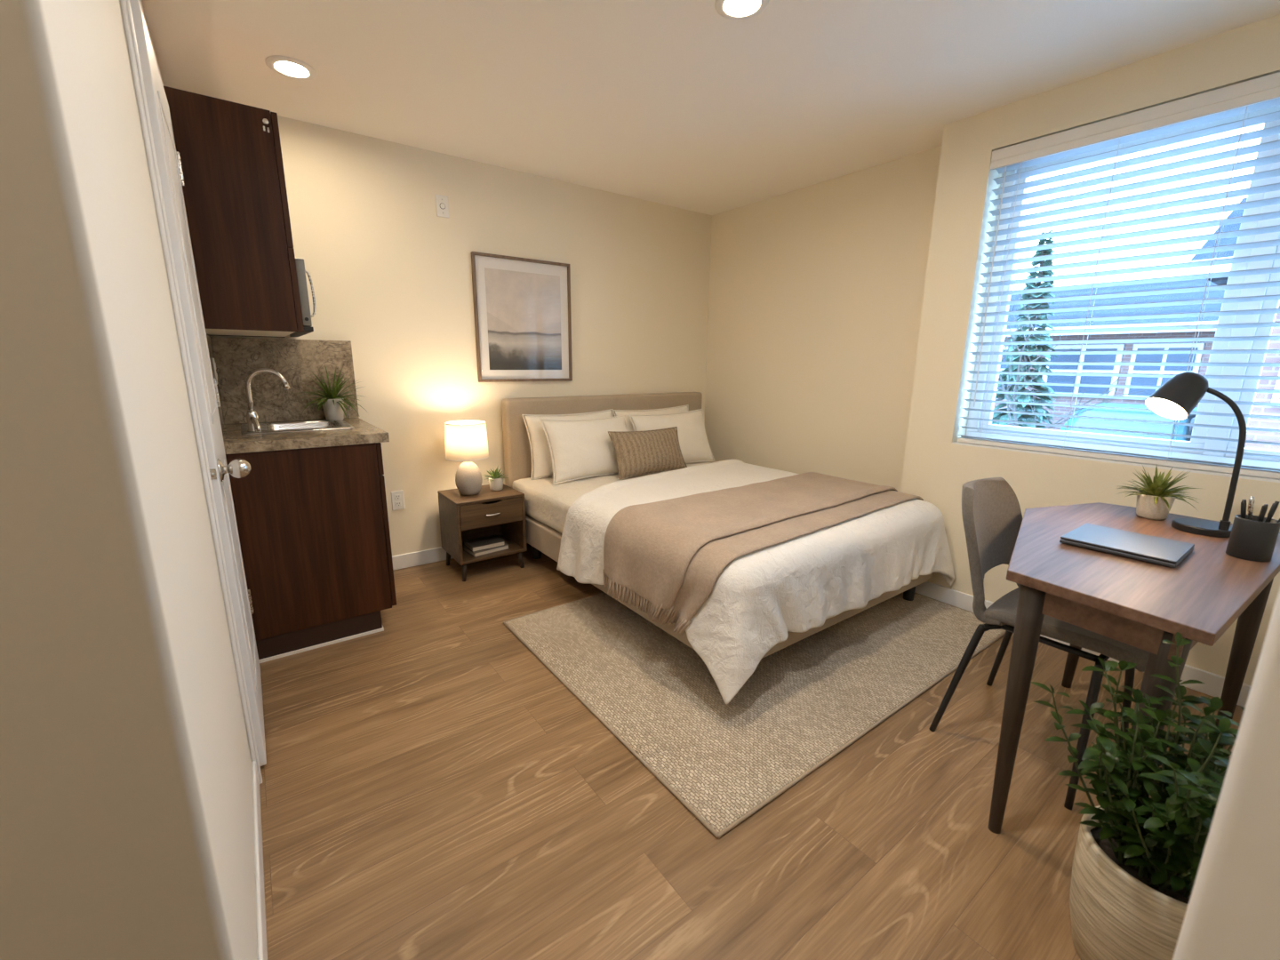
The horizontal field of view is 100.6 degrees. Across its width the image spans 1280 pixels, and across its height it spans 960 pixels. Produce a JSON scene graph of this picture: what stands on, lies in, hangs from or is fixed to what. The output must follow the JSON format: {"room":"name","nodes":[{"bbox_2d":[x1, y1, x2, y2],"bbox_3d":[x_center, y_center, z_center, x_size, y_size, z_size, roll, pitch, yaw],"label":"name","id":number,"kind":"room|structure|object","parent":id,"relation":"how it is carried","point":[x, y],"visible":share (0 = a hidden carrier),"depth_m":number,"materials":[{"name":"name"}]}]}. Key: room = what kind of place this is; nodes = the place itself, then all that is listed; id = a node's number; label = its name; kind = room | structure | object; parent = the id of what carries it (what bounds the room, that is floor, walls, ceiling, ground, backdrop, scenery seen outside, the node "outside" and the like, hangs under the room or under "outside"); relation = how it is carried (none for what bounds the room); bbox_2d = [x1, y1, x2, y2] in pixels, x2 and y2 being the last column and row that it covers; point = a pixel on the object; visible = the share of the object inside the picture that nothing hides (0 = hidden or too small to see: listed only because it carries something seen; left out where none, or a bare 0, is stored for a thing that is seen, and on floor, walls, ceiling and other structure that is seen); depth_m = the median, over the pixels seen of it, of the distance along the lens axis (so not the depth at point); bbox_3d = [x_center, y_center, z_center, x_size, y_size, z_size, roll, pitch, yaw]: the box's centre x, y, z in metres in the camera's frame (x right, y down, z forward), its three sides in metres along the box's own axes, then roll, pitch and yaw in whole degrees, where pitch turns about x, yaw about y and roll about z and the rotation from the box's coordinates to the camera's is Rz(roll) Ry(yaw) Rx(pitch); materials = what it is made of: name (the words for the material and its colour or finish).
{"room":"studio apartment","nodes":[
{"label":"studio apartment","id":0,"kind":"room"},
{"bbox_2d":[0,0,257,959],"bbox_3d":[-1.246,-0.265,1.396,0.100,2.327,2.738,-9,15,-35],"label":"wall","id":1,"kind":"structure","parent":0,"point":[87,39],"depth_m":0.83,"materials":[{"name":"white paint"}]},
{"bbox_2d":[119,0,262,783],"bbox_3d":[-1.335,-0.188,1.630,0.010,2.075,0.777,-9,15,-35],"label":"trim","id":2,"kind":"structure","parent":1,"relation":"attached to","point":[123,4],"depth_m":1.28,"materials":[{"name":"white paint"}]},
{"bbox_2d":[129,0,266,766],"bbox_3d":[-1.300,-0.164,1.667,0.102,1.988,0.662,-9,15,-35],"label":"door","id":3,"kind":"structure","parent":1,"relation":"in","point":[169,162],"depth_m":1.46,"materials":[{"name":"white paint"}]},
{"bbox_2d":[163,86,303,337],"bbox_3d":[-1.653,-0.994,2.181,0.324,0.760,0.752,-9,15,-35],"label":"upper cabinet","id":4,"kind":"object","parent":1,"relation":"attached to","point":[235,193],"visible":0.84,"depth_m":1.89,"materials":[{"name":"brown wood"}]},
{"bbox_2d":[289,257,315,336],"bbox_3d":[-1.618,-0.766,2.263,0.345,0.272,0.703,-9,15,-35],"label":"microwave oven","id":5,"kind":"object","parent":4,"relation":"in","point":[300,263],"visible":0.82,"depth_m":2.08,"materials":[{"name":"grey metal"}]},
{"bbox_2d":[251,760,267,959],"bbox_3d":[-0.757,0.960,1.067,0.009,0.088,1.203,-9,15,-35],"label":"baseboard","id":6,"kind":"structure","parent":1,"relation":"attached to","point":[260,909],"depth_m":1.22,"materials":[{"name":"white paint"}]},
{"bbox_2d":[206,334,359,432],"bbox_3d":[-1.552,-0.436,2.389,0.593,0.404,0.747,-9,15,-35],"label":"backsplash","id":7,"kind":"structure","parent":1,"relation":"attached to","point":[298,361],"depth_m":2.65,"materials":[{"name":"stone"}]},
{"bbox_2d":[211,358,217,384],"bbox_3d":[-1.821,-0.467,2.277,0.009,0.112,0.068,-9,15,-35],"label":"wall outlet","id":8,"kind":"object","parent":7,"relation":"attached to","point":[212,359],"visible":0.93,"depth_m":2.25,"materials":[{"name":"white plastic"}]},
{"bbox_2d":[209,115,711,556],"bbox_3d":[-0.766,-0.718,3.461,3.378,2.327,0.100,-9,15,-35],"label":"wall","id":9,"kind":"structure","parent":0,"point":[391,277],"depth_m":3.12,"materials":[{"name":"beige paint"}]},
{"bbox_2d":[391,490,405,510],"bbox_3d":[-1.410,0.119,3.096,0.068,0.112,0.010,-9,15,-35],"label":"wall outlet","id":10,"kind":"object","parent":9,"relation":"attached to","point":[397,498],"visible":1,"depth_m":3.09,"materials":[{"name":"white plastic"}]},
{"bbox_2d":[394,494,400,499],"bbox_3d":[-1.408,0.099,3.089,0.032,0.028,0.003,-9,15,-35],"label":"socket","id":11,"kind":"object","parent":10,"relation":"attached to","point":[396,496],"depth_m":3.09,"materials":[{"name":"white plastic"}]},
{"bbox_2d":[395,501,401,506],"bbox_3d":[-1.409,0.140,3.098,0.032,0.028,0.003,-9,15,-35],"label":"socket","id":12,"kind":"object","parent":10,"relation":"attached to","point":[397,503],"depth_m":3.10,"materials":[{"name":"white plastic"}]},
{"bbox_2d":[435,194,448,217],"bbox_3d":[-1.099,-1.523,2.955,0.068,0.112,0.010,-9,15,-35],"label":"wall control","id":13,"kind":"object","parent":9,"relation":"attached to","point":[441,201],"visible":1,"depth_m":2.95,"materials":[{"name":"white plastic"}]},
{"bbox_2d":[392,542,527,570],"bbox_3d":[-0.502,0.349,3.832,2.581,0.088,0.013,-9,15,-35],"label":"baseboard","id":14,"kind":"structure","parent":9,"relation":"attached to","point":[403,561],"depth_m":3.22,"materials":[{"name":"white paint"}]},
{"bbox_2d":[470,251,572,382],"bbox_3d":[-0.722,-1.000,3.346,0.643,0.744,0.028,-9,15,-35],"label":"framed picture","id":15,"kind":"object","parent":9,"relation":"attached to","point":[522,306],"visible":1,"depth_m":3.33,"materials":[{"name":"brown wood"}]},
{"bbox_2d":[484,267,561,369],"bbox_3d":[-0.721,-0.997,3.349,0.498,0.592,0.001,-9,15,-35],"label":"print","id":16,"kind":"object","parent":15,"relation":"attached to","point":[523,307],"depth_m":3.33},
{"bbox_2d":[141,0,1279,215],"bbox_3d":[0.361,-1.356,0.868,4.700,0.060,5.320,-9,15,-35],"label":"ceiling","id":17,"kind":"structure","parent":0,"point":[683,104],"depth_m":2.06,"materials":[{"name":"paint"}]},
{"bbox_2d":[265,55,316,79],"bbox_3d":[-1.357,-1.602,2.069,0.168,0.009,0.168,-9,15,-35],"label":"recessed light","id":18,"kind":"object","parent":17,"relation":"in","point":[289,67],"visible":1,"depth_m":2.06,"materials":[{"name":"white plastic"}]},
{"bbox_2d":[714,0,769,20],"bbox_3d":[0.321,-1.499,1.671,0.168,0.009,0.168,-9,15,-35],"label":"recessed light","id":19,"kind":"object","parent":17,"relation":"in","point":[736,10],"visible":1,"depth_m":1.69,"materials":[{"name":"white plastic"}]},
{"bbox_2d":[259,543,1244,959],"bbox_3d":[0.341,0.970,1.383,4.700,0.050,5.320,-9,15,-35],"label":"floor","id":20,"kind":"structure","parent":0,"point":[430,788],"depth_m":1.43,"materials":[{"name":"brown wood"}]},
{"bbox_2d":[225,442,396,663],"bbox_3d":[-1.561,0.228,2.533,0.584,0.868,0.748,-9,15,-35],"label":"base cabinet","id":21,"kind":"object","parent":20,"relation":"on","point":[313,526],"visible":0.72,"depth_m":2.22,"materials":[{"name":"brown wood"}]},
{"bbox_2d":[222,417,389,454],"bbox_3d":[-1.552,-0.217,2.433,0.590,0.040,0.757,-9,15,-35],"label":"countertop","id":22,"kind":"structure","parent":21,"relation":"on","point":[363,432],"depth_m":2.19,"materials":[{"name":"stone"}]},
{"bbox_2d":[245,368,290,432],"bbox_3d":[-1.589,-0.342,2.266,0.176,0.266,0.100,-9,15,-35],"label":"kitchen faucet","id":23,"kind":"object","parent":22,"relation":"on","point":[252,420],"visible":1,"depth_m":2.25,"materials":[{"name":"grey metal"}]},
{"bbox_2d":[240,419,353,434],"bbox_3d":[-1.598,-0.179,2.492,0.421,0.151,0.421,-9,15,-35],"label":"sink","id":24,"kind":"object","parent":22,"relation":"in","point":[271,428],"visible":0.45,"depth_m":2.57,"materials":[{"name":"silver metal"}]},
{"bbox_2d":[296,364,365,419],"bbox_3d":[-1.548,-0.444,2.683,0.339,0.293,0.246,-9,15,-35],"label":"potted plant","id":25,"kind":"object","parent":22,"relation":"on","point":[333,405],"visible":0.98,"depth_m":2.71,"materials":[{"name":"green plant"}]},
{"bbox_2d":[437,483,526,581],"bbox_3d":[-0.935,0.300,3.172,0.396,0.464,0.369,-9,15,-35],"label":"nightstand","id":26,"kind":"object","parent":20,"relation":"on","point":[501,513],"visible":0.92,"depth_m":3.07,"materials":[{"name":"brown wood"}]},
{"bbox_2d":[444,420,488,495],"bbox_3d":[-0.989,-0.124,3.046,0.240,0.418,0.240,-9,15,-35],"label":"table lamp","id":27,"kind":"object","parent":26,"relation":"on","point":[466,441],"visible":1,"depth_m":2.96,"materials":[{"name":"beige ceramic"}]},
{"bbox_2d":[462,542,509,557],"bbox_3d":[-0.916,0.400,3.157,0.215,0.024,0.165,-11,17,-41],"label":"book","id":28,"kind":"object","parent":26,"relation":"on","point":[476,554],"visible":0.52,"depth_m":3.10,"materials":[{"name":"white paper"}]},
{"bbox_2d":[463,534,504,551],"bbox_3d":[-0.924,0.374,3.151,0.195,0.028,0.150,-9,16,-37],"label":"book","id":29,"kind":"object","parent":28,"relation":"on","point":[486,542],"visible":1,"depth_m":3.13,"materials":[{"name":"black paper"}]},
{"bbox_2d":[484,464,507,490],"bbox_3d":[-0.872,-0.015,3.184,0.151,0.147,0.156,-9,15,-35],"label":"potted succulent","id":30,"kind":"object","parent":26,"relation":"on","point":[496,480],"visible":1,"depth_m":3.17,"materials":[{"name":"white ceramic"}]},
{"bbox_2d":[488,476,503,490],"bbox_3d":[-0.864,0.020,3.192,0.086,0.076,0.086,-9,15,-35],"label":"pot","id":31,"kind":"object","parent":30,"relation":"attached to","point":[496,483],"depth_m":3.16,"materials":[{"name":"ceramic"}]},
{"bbox_2d":[501,392,932,658],"bbox_3d":[0.384,0.055,3.106,1.648,0.990,2.053,-9,15,-35],"label":"bed","id":32,"kind":"object","parent":20,"relation":"on","point":[542,538],"visible":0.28,"depth_m":3.35,"materials":[{"name":"beige fabric"}]},
{"bbox_2d":[512,460,711,534],"bbox_3d":[0.343,0.168,3.045,1.482,0.221,1.951,-9,15,-35],"label":"mattress","id":33,"kind":"object","parent":32,"relation":"on","point":[548,503],"visible":0.17,"depth_m":3.09,"materials":[{"name":"white fabric"}]},
{"bbox_2d":[521,408,613,479],"bbox_3d":[-0.429,-0.246,3.486,0.686,0.400,0.181,-10,17,-40],"label":"pillow","id":34,"kind":"object","parent":33,"relation":"on","point":[541,465],"visible":0.33,"depth_m":3.30,"materials":[{"name":"white fabric"}]},
{"bbox_2d":[539,415,627,484],"bbox_3d":[-0.302,-0.209,3.386,0.672,0.389,0.205,-10,17,-41],"label":"pillow","id":35,"kind":"object","parent":33,"relation":"on","point":[579,449],"visible":0.78,"depth_m":3.26,"materials":[{"name":"white fabric"}]},
{"bbox_2d":[608,426,687,479],"bbox_3d":[0.064,-0.186,3.451,0.590,0.291,0.173,-10,16,-40],"label":"lumbar cushion","id":36,"kind":"object","parent":33,"relation":"on","point":[646,452],"visible":1,"depth_m":3.37,"materials":[{"name":"beige fabric"}]},
{"bbox_2d":[612,404,688,431],"bbox_3d":[0.118,-0.328,3.879,0.694,0.412,0.186,-7,15,-31],"label":"pillow","id":37,"kind":"object","parent":33,"relation":"on","point":[680,409],"visible":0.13,"depth_m":3.81,"materials":[{"name":"white fabric"}]},
{"bbox_2d":[628,408,714,463],"bbox_3d":[0.240,-0.295,3.794,0.675,0.389,0.205,-7,15,-31],"label":"pillow","id":38,"kind":"object","parent":33,"relation":"on","point":[693,443],"visible":0.62,"depth_m":3.78,"materials":[{"name":"white fabric"}]},
{"bbox_2d":[556,459,954,703],"bbox_3d":[0.525,0.296,2.812,1.666,0.484,1.525,-9,15,-35],"label":"duvet","id":39,"kind":"object","parent":33,"relation":"on","point":[799,583],"visible":0.5,"depth_m":2.20,"materials":[{"name":"white fabric"}]},
{"bbox_2d":[602,472,923,635],"bbox_3d":[0.681,0.265,2.583,1.714,0.371,0.744,-9,15,-35],"label":"throw blanket","id":40,"kind":"object","parent":39,"relation":"on","point":[670,555],"visible":0.94,"depth_m":2.22,"materials":[{"name":"beige fabric"}]},
{"bbox_2d":[502,592,1005,838],"bbox_3d":[0.560,0.688,2.521,1.951,0.011,1.449,-9,15,-35],"label":"area rug","id":41,"kind":"object","parent":20,"relation":"on","point":[804,702],"visible":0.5,"depth_m":2.03,"materials":[{"name":"beige carpet"}]},
{"bbox_2d":[928,477,1149,809],"bbox_3d":[1.292,0.457,1.696,0.499,0.836,0.578,-9,15,-35],"label":"desk chair","id":42,"kind":"object","parent":20,"relation":"on","point":[992,516],"visible":0.48,"depth_m":1.69,"materials":[{"name":"grey fabric"}]},
{"bbox_2d":[987,502,1279,833],"bbox_3d":[1.367,0.535,1.585,1.092,0.730,0.607,-9,15,-35],"label":"desk","id":43,"kind":"object","parent":20,"relation":"on","point":[1141,604],"visible":0.73,"depth_m":1.30,"materials":[{"name":"brown wood"}]},
{"bbox_2d":[1059,523,1194,567],"bbox_3d":[1.341,0.176,1.466,0.225,0.020,0.236,-9,15,-35],"label":"laptop","id":44,"kind":"object","parent":43,"relation":"on","point":[1170,553],"visible":1,"depth_m":1.44,"materials":[{"name":"grey metal"}]},
{"bbox_2d":[1116,465,1199,519],"bbox_3d":[1.699,0.037,1.742,0.216,0.178,0.210,-9,15,-35],"label":"potted plant","id":45,"kind":"object","parent":43,"relation":"on","point":[1155,501],"visible":1,"depth_m":1.73,"materials":[{"name":"green plant"}]},
{"bbox_2d":[1144,371,1246,537],"bbox_3d":[1.655,-0.080,1.585,0.267,0.474,0.137,3,13,13],"label":"desk lamp","id":46,"kind":"object","parent":43,"relation":"on","point":[1175,399],"visible":0.97,"depth_m":1.55,"materials":[{"name":"black metal"}]},
{"bbox_2d":[1225,514,1279,561],"bbox_3d":[1.605,0.152,1.391,0.080,0.105,0.080,-9,15,-35],"label":"pen cup","id":47,"kind":"object","parent":43,"relation":"on","point":[1255,540],"visible":0.98,"depth_m":1.37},
{"bbox_2d":[1240,499,1246,519],"bbox_3d":[1.586,0.122,1.397,0.028,0.143,0.012,10,16,37],"label":"pen","id":48,"kind":"object","parent":47,"relation":"in","point":[1244,501],"visible":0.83,"depth_m":1.39,"materials":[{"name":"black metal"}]},
{"bbox_2d":[1247,496,1254,519],"bbox_3d":[1.601,0.118,1.397,0.011,0.150,0.022,-9,15,-35],"label":"pen","id":49,"kind":"object","parent":47,"relation":"in","point":[1251,504],"visible":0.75,"depth_m":1.39,"materials":[{"name":"silver metal"}]},
{"bbox_2d":[1257,504,1268,521],"bbox_3d":[1.597,0.128,1.374,0.009,0.140,0.023,7,14,26],"label":"pen","id":50,"kind":"object","parent":47,"relation":"in","point":[1264,508],"visible":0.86,"depth_m":1.36,"materials":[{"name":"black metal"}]},
{"bbox_2d":[1264,501,1279,522],"bbox_3d":[1.626,0.124,1.384,0.036,0.145,0.012,0,13,-3],"label":"pen","id":51,"kind":"object","parent":47,"relation":"in","point":[1274,507],"visible":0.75,"depth_m":1.37,"materials":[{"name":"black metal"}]},
{"bbox_2d":[1029,632,1245,959],"bbox_3d":[1.039,0.665,1.003,0.417,0.721,0.418,-2,13,-11],"label":"floor plant","id":52,"kind":"object","parent":20,"relation":"on","point":[1138,856],"visible":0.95,"depth_m":1.01,"materials":[{"name":"green plant"}]},
{"bbox_2d":[704,145,941,492],"bbox_3d":[1.186,-0.751,3.687,0.240,2.327,1.845,-9,15,-35],"label":"wall","id":53,"kind":"structure","parent":0,"point":[817,291],"depth_m":3.43,"materials":[{"name":"beige paint"}]},
{"bbox_2d":[900,14,1279,685],"bbox_3d":[2.053,-0.401,2.142,0.240,2.327,1.775,-9,15,-35],"label":"wall","id":54,"kind":"structure","parent":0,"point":[936,469],"depth_m":2.41,"materials":[{"name":"beige paint"}]},
{"bbox_2d":[914,581,1251,707],"bbox_3d":[1.942,0.707,2.311,0.013,0.088,1.775,-9,15,-35],"label":"baseboard","id":55,"kind":"structure","parent":54,"relation":"attached to","point":[1212,685],"depth_m":2.07,"materials":[{"name":"white paint"}]},
{"bbox_2d":[952,104,1279,482],"bbox_3d":[2.048,-0.721,2.048,0.197,1.328,1.348,-9,15,-35],"label":"window","id":56,"kind":"structure","parent":54,"relation":"attached to","point":[1248,371],"depth_m":2.02,"materials":[{"name":"white plastic"}]},
{"bbox_2d":[957,72,1279,479],"bbox_3d":[1.995,-0.713,2.009,0.091,1.308,1.338,-9,15,-35],"label":"window blind","id":57,"kind":"object","parent":54,"relation":"attached to","point":[1263,92],"visible":1,"depth_m":2.06,"materials":[{"name":"grey plastic"}]},
{"bbox_2d":[1172,588,1279,959],"bbox_3d":[1.127,0.143,-0.348,0.120,2.327,1.964,-9,15,-35],"label":"wall","id":58,"kind":"structure","parent":0,"point":[1233,912],"depth_m":0.44,"materials":[{"name":"white paint"}]},
{"label":"outside","id":59,"kind":"structure","parent":0,"visible":0},
{"bbox_3d":[27.985,-0.965,15.472,56.550,0.100,75.000,-9,15,-35],"label":"ground","id":60,"kind":"structure","parent":59,"visible":0},
{"bbox_2d":[992,229,1059,428],"bbox_3d":[9.155,-3.167,12.609,1.717,5.116,1.546,10,15,35],"label":"conifer tree","id":61,"kind":"object","parent":60,"relation":"on","point":[1002,416],"visible":0.54,"depth_m":12.40,"materials":[{"name":"green plant"}]},
{"bbox_2d":[997,275,1159,429],"bbox_3d":[6.547,-1.555,8.677,0.806,3.637,2.971,-5,14,-23],"label":"bare tree","id":62,"kind":"object","parent":60,"relation":"on","point":[1012,406],"visible":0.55,"depth_m":8.84,"materials":[{"name":"grey plant"}]},
{"bbox_2d":[992,279,1225,430],"bbox_3d":[16.674,-2.711,12.274,8.860,4.500,16.800,-9,15,-35],"label":"brick house","id":63,"kind":"structure","parent":60,"relation":"on","point":[1212,294],"depth_m":12.90,"materials":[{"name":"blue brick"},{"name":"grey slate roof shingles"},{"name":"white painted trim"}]},
{"bbox_2d":[1059,402,1198,441],"bbox_3d":[9.099,-0.654,9.858,4.267,1.400,1.800,-9,15,-35],"label":"parked car","id":64,"kind":"object","parent":60,"relation":"on","point":[1166,428],"visible":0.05,"depth_m":9.26,"materials":[{"name":"teal paint"}]},
{"bbox_2d":[1181,197,1279,450],"bbox_3d":[10.732,-1.105,4.913,5.360,4.450,7.700,-9,15,-35],"label":"brick house","id":65,"kind":"structure","parent":60,"relation":"on","point":[1267,371],"depth_m":6.10,"materials":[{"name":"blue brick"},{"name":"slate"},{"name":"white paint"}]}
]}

